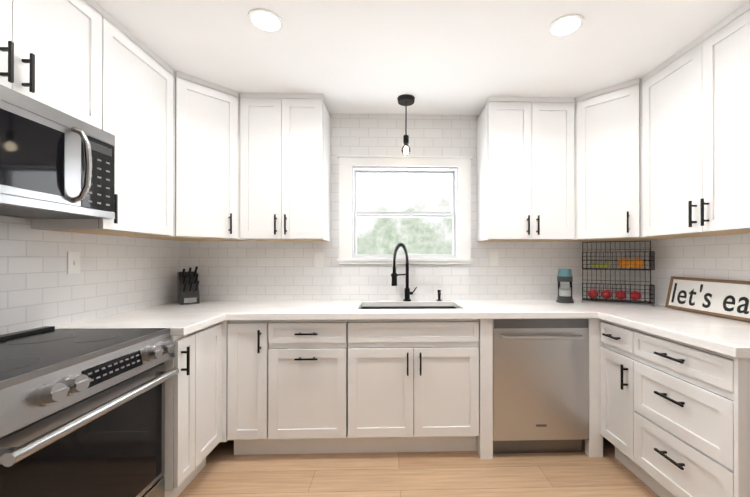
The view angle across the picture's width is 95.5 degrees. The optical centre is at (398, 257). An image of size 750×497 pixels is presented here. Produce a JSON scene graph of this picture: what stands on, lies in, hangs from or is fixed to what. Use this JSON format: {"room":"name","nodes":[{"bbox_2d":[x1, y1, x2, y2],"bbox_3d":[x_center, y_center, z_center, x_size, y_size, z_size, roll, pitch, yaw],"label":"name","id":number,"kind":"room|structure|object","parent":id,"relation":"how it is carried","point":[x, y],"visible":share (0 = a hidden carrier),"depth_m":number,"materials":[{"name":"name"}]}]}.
{"room":"kitchen","nodes":[
{"label":"kitchen","id":0,"kind":"room"},
{"bbox_2d":[0,215,179,334],"bbox_3d":[-1.737,0.052,0.507,0.120,2.440,4.640,0,0,-2],"label":"wall","id":1,"kind":"structure","parent":0,"point":[40,286],"depth_m":1.80,"materials":[{"name":"tile"}]},
{"bbox_2d":[0,0,102,128],"bbox_3d":[-1.513,-0.868,1.202,0.361,0.594,0.760,0,0,-2],"label":"upper cabinet","id":2,"kind":"object","parent":1,"relation":"attached to","point":[50,53],"visible":0.83,"depth_m":1.38,"materials":[{"name":"white wood"}]},
{"bbox_2d":[0,84,114,218],"bbox_3d":[-1.468,-0.372,1.202,0.452,0.392,0.760,0,0,-2],"label":"over-the-range microwave","id":3,"kind":"object","parent":2,"relation":"attached to","point":[55,163],"visible":1,"depth_m":1.30,"materials":[{"name":"silver metal"}]},
{"bbox_2d":[67,252,79,273],"bbox_3d":[-1.710,0.031,1.792,0.010,0.116,0.070,0,0,-2],"label":"light switch","id":4,"kind":"object","parent":1,"relation":"attached to","point":[73,262],"visible":1,"depth_m":1.79,"materials":[{"name":"white plastic"}]},
{"bbox_2d":[31,8,173,235],"bbox_3d":[-1.532,-0.646,1.844,0.361,1.036,0.522,0,0,-2],"label":"upper cabinet","id":5,"kind":"object","parent":1,"relation":"attached to","point":[137,97],"visible":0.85,"depth_m":1.80,"materials":[{"name":"white wood"}]},
{"bbox_2d":[124,71,251,240],"bbox_3d":[-1.428,-0.644,2.413,0.608,1.036,0.608,0,0,-2],"label":"upper cabinet","id":6,"kind":"object","parent":1,"relation":"attached to","point":[206,160],"visible":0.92,"depth_m":2.25,"materials":[{"name":"white wood"}]},
{"bbox_2d":[180,113,625,300],"bbox_3d":[0.069,0.058,2.822,3.629,2.440,0.120,0,0,-2],"label":"wall","id":7,"kind":"structure","parent":0,"point":[252,270],"depth_m":2.76,"materials":[{"name":"tile"}]},
{"bbox_2d":[240,93,329,240],"bbox_3d":[-0.836,-0.644,2.552,0.582,1.036,0.361,0,0,-2],"label":"upper cabinet","id":8,"kind":"object","parent":7,"relation":"attached to","point":[284,166],"visible":1,"depth_m":2.42,"materials":[{"name":"white wood"}]},
{"bbox_2d":[315,253,323,266],"bbox_3d":[-0.638,0.023,2.737,0.070,0.116,0.008,0,0,-2],"label":"electrical outlet","id":9,"kind":"object","parent":7,"relation":"attached to","point":[319,259],"depth_m":2.73,"materials":[{"name":"white plastic"}]},
{"bbox_2d":[337,155,472,264],"bbox_3d":[0.053,-0.379,2.806,1.095,0.879,0.154,0,0,-2],"label":"window","id":10,"kind":"structure","parent":7,"relation":"in","point":[460,214],"depth_m":2.75,"materials":[{"name":"white wood"}]},
{"bbox_2d":[490,252,497,265],"bbox_3d":[0.781,0.013,2.779,0.070,0.116,0.008,0,0,-2],"label":"electrical outlet","id":11,"kind":"object","parent":7,"relation":"attached to","point":[493,255],"depth_m":2.78,"materials":[{"name":"white plastic"}]},
{"bbox_2d":[477,96,574,241],"bbox_3d":[0.963,-0.644,2.606,0.634,1.036,0.361,0,0,-2],"label":"upper cabinet","id":12,"kind":"object","parent":7,"relation":"attached to","point":[525,169],"visible":1,"depth_m":2.47,"materials":[{"name":"white wood"}]},
{"bbox_2d":[178,437,659,496],"bbox_3d":[0.137,1.322,0.560,3.869,0.100,4.640,0,0,-2],"label":"floor","id":13,"kind":"structure","parent":0,"point":[225,471],"depth_m":1.98,"materials":[{"name":"brown wood"}]},
{"bbox_2d":[0,326,178,496],"bbox_3d":[-1.360,0.802,1.260,0.638,0.944,0.757,0,0,-2],"label":"range","id":14,"kind":"object","parent":13,"relation":"on","point":[82,412],"visible":1,"depth_m":1.24,"materials":[{"name":"silver metal"}]},
{"bbox_2d":[163,323,221,496],"bbox_3d":[-1.380,0.831,1.864,0.671,0.888,0.440,0,0,-2],"label":"base cabinet","id":15,"kind":"object","parent":13,"relation":"on","point":[193,412],"visible":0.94,"depth_m":1.79,"materials":[{"name":"white wood"}]},
{"bbox_2d":[219,320,278,454],"bbox_3d":[-0.939,0.833,2.414,0.359,0.888,0.628,0,0,-2],"label":"base cabinet","id":16,"kind":"object","parent":13,"relation":"on","point":[250,348],"depth_m":2.10,"materials":[{"name":"white wood"}]},
{"bbox_2d":[55,311,226,335],"bbox_3d":[-1.382,0.365,1.847,0.666,0.040,0.404,0,0,-2],"label":"countertop","id":17,"kind":"structure","parent":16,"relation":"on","point":[180,323],"depth_m":1.85,"materials":[{"name":"stone"}]},
{"bbox_2d":[133,299,594,319],"bbox_3d":[0.081,0.367,2.430,3.625,0.040,0.661,0,0,-2],"label":"countertop","id":18,"kind":"structure","parent":16,"relation":"on","point":[520,308],"depth_m":2.24,"materials":[{"name":"stone"}]},
{"bbox_2d":[177,266,199,304],"bbox_3d":[-1.556,0.207,2.526,0.120,0.277,0.250,0,0,-40],"label":"knife block","id":19,"kind":"object","parent":18,"relation":"on","point":[188,288],"visible":1,"depth_m":2.50,"materials":[{"name":"grey wood"}]},
{"bbox_2d":[391,243,416,300],"bbox_3d":[0.044,0.118,2.631,0.210,0.457,0.190,0,0,-2],"label":"faucet","id":20,"kind":"object","parent":18,"relation":"on","point":[394,276],"visible":1,"depth_m":2.67,"materials":[{"name":"black metal"}]},
{"bbox_2d":[361,306,456,308],"bbox_3d":[0.080,0.491,2.461,0.740,0.207,0.400,0,0,-2],"label":"sink","id":21,"kind":"object","parent":18,"relation":"in","point":[451,307],"depth_m":2.65,"materials":[{"name":"silver metal"}]},
{"bbox_2d":[436,290,441,300],"bbox_3d":[0.324,0.304,2.680,0.044,0.085,0.093,0,0,-2],"label":"soap dispenser","id":22,"kind":"object","parent":18,"relation":"on","point":[439,295],"visible":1,"depth_m":2.69,"materials":[{"name":"black metal"}]},
{"bbox_2d":[556,269,573,302],"bbox_3d":[1.272,0.219,2.598,0.124,0.255,0.124,0,0,-2],"label":"coffee grinder","id":23,"kind":"object","parent":18,"relation":"on","point":[564,295],"visible":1,"depth_m":2.56,"materials":[{"name":"grey plastic"}]},
{"bbox_2d":[582,241,654,306],"bbox_3d":[1.630,0.112,2.548,0.446,0.467,0.176,0,0,29],"label":"wire basket","id":24,"kind":"object","parent":18,"relation":"on","point":[651,289],"visible":1,"depth_m":2.52,"materials":[{"name":"black metal"}]},
{"bbox_2d":[588,258,643,299],"bbox_3d":[1.622,0.162,2.546,0.359,0.311,0.108,0,0,31],"label":"fruit","id":25,"kind":"object","parent":24,"relation":"in","point":[592,293],"visible":0.81,"depth_m":2.52,"materials":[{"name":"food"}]},
{"bbox_2d":[573,299,664,306],"bbox_3d":[1.567,0.367,2.498,0.648,0.040,0.360,0,0,-2],"label":"countertop","id":26,"kind":"structure","parent":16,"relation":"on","point":[586,303],"depth_m":2.48,"materials":[{"name":"stone"}]},
{"bbox_2d":[279,320,366,453],"bbox_3d":[-0.576,0.833,2.425,0.613,0.888,0.628,0,0,-2],"label":"base cabinet","id":27,"kind":"object","parent":13,"relation":"on","point":[345,386],"depth_m":2.12,"materials":[{"name":"white wood"}]},
{"bbox_2d":[493,318,588,453],"bbox_3d":[0.897,0.834,2.422,0.614,0.885,0.666,0,0,-2],"label":"dishwasher","id":28,"kind":"object","parent":13,"relation":"on","point":[540,385],"visible":0.83,"depth_m":2.15,"materials":[{"name":"silver metal"}]},
{"bbox_2d":[600,320,749,496],"bbox_3d":[1.587,0.831,1.745,0.656,0.888,0.856,0,0,-2],"label":"base cabinet","id":29,"kind":"object","parent":13,"relation":"on","point":[674,418],"visible":0.98,"depth_m":1.60,"materials":[{"name":"white wood"}]},
{"bbox_2d":[595,307,749,357],"bbox_3d":[1.590,0.365,1.718,0.651,0.040,0.840,0,0,-2],"label":"countertop","id":30,"kind":"structure","parent":29,"relation":"on","point":[726,336],"depth_m":1.71,"materials":[{"name":"stone"}]},
{"bbox_2d":[665,276,749,321],"bbox_3d":[1.865,0.238,2.015,0.062,0.213,0.630,0,0,-2],"label":"eat sign","id":31,"kind":"object","parent":30,"relation":"on","point":[730,299],"visible":0.98,"depth_m":2.02,"materials":[{"name":"white wood"}]},
{"bbox_2d":[94,0,749,114],"bbox_3d":[0.137,-1.218,0.567,3.869,0.100,4.640,0,0,-2],"label":"ceiling","id":32,"kind":"structure","parent":0,"point":[450,57],"depth_m":1.87,"materials":[{"name":"white paint"}]},
{"bbox_2d":[248,8,282,32],"bbox_3d":[-0.653,-1.161,1.673,0.164,0.007,0.164,0,0,-2],"label":"recessed light","id":33,"kind":"object","parent":32,"relation":"in","point":[266,20],"visible":1,"depth_m":1.66,"materials":[{"name":"white plastic"}]},
{"bbox_2d":[397,94,414,155],"bbox_3d":[0.055,-0.953,2.489,0.130,0.419,0.130,0,0,-2],"label":"pendant light","id":34,"kind":"object","parent":32,"relation":"hanging from","point":[405,100],"visible":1,"depth_m":2.48,"materials":[{"name":"black metal"}]},
{"bbox_2d":[548,14,583,36],"bbox_3d":[0.840,-1.161,1.708,0.164,0.007,0.164,0,0,-2],"label":"recessed light","id":35,"kind":"object","parent":32,"relation":"in","point":[566,25],"visible":1,"depth_m":1.70,"materials":[{"name":"white plastic"}]},
{"bbox_2d":[626,233,749,305],"bbox_3d":[2.010,0.052,0.619,0.120,2.440,4.640,0,0,-2],"label":"wall","id":36,"kind":"structure","parent":0,"point":[724,257],"depth_m":2.23,"materials":[{"name":"tile"}]},
{"bbox_2d":[554,78,686,241],"bbox_3d":[1.588,-0.644,2.503,0.608,1.036,0.608,0,0,-2],"label":"upper cabinet","id":37,"kind":"object","parent":36,"relation":"attached to","point":[608,169],"visible":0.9,"depth_m":2.33,"materials":[{"name":"white wood"}]},
{"bbox_2d":[642,1,749,236],"bbox_3d":[1.731,-0.646,1.782,0.361,1.036,0.840,0,0,-2],"label":"upper cabinet","id":38,"kind":"object","parent":36,"relation":"attached to","point":[696,130],"visible":1,"depth_m":1.79,"materials":[{"name":"white wood"}]},
{"label":"outside","id":39,"kind":"structure","parent":0,"visible":0},
{"bbox_2d":[357,174,452,253],"bbox_3d":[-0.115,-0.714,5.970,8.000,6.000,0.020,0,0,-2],"label":"window glass","id":40,"kind":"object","parent":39,"point":[408,230],"depth_m":5.97,"materials":[{"name":"clear glass"}]}
]}

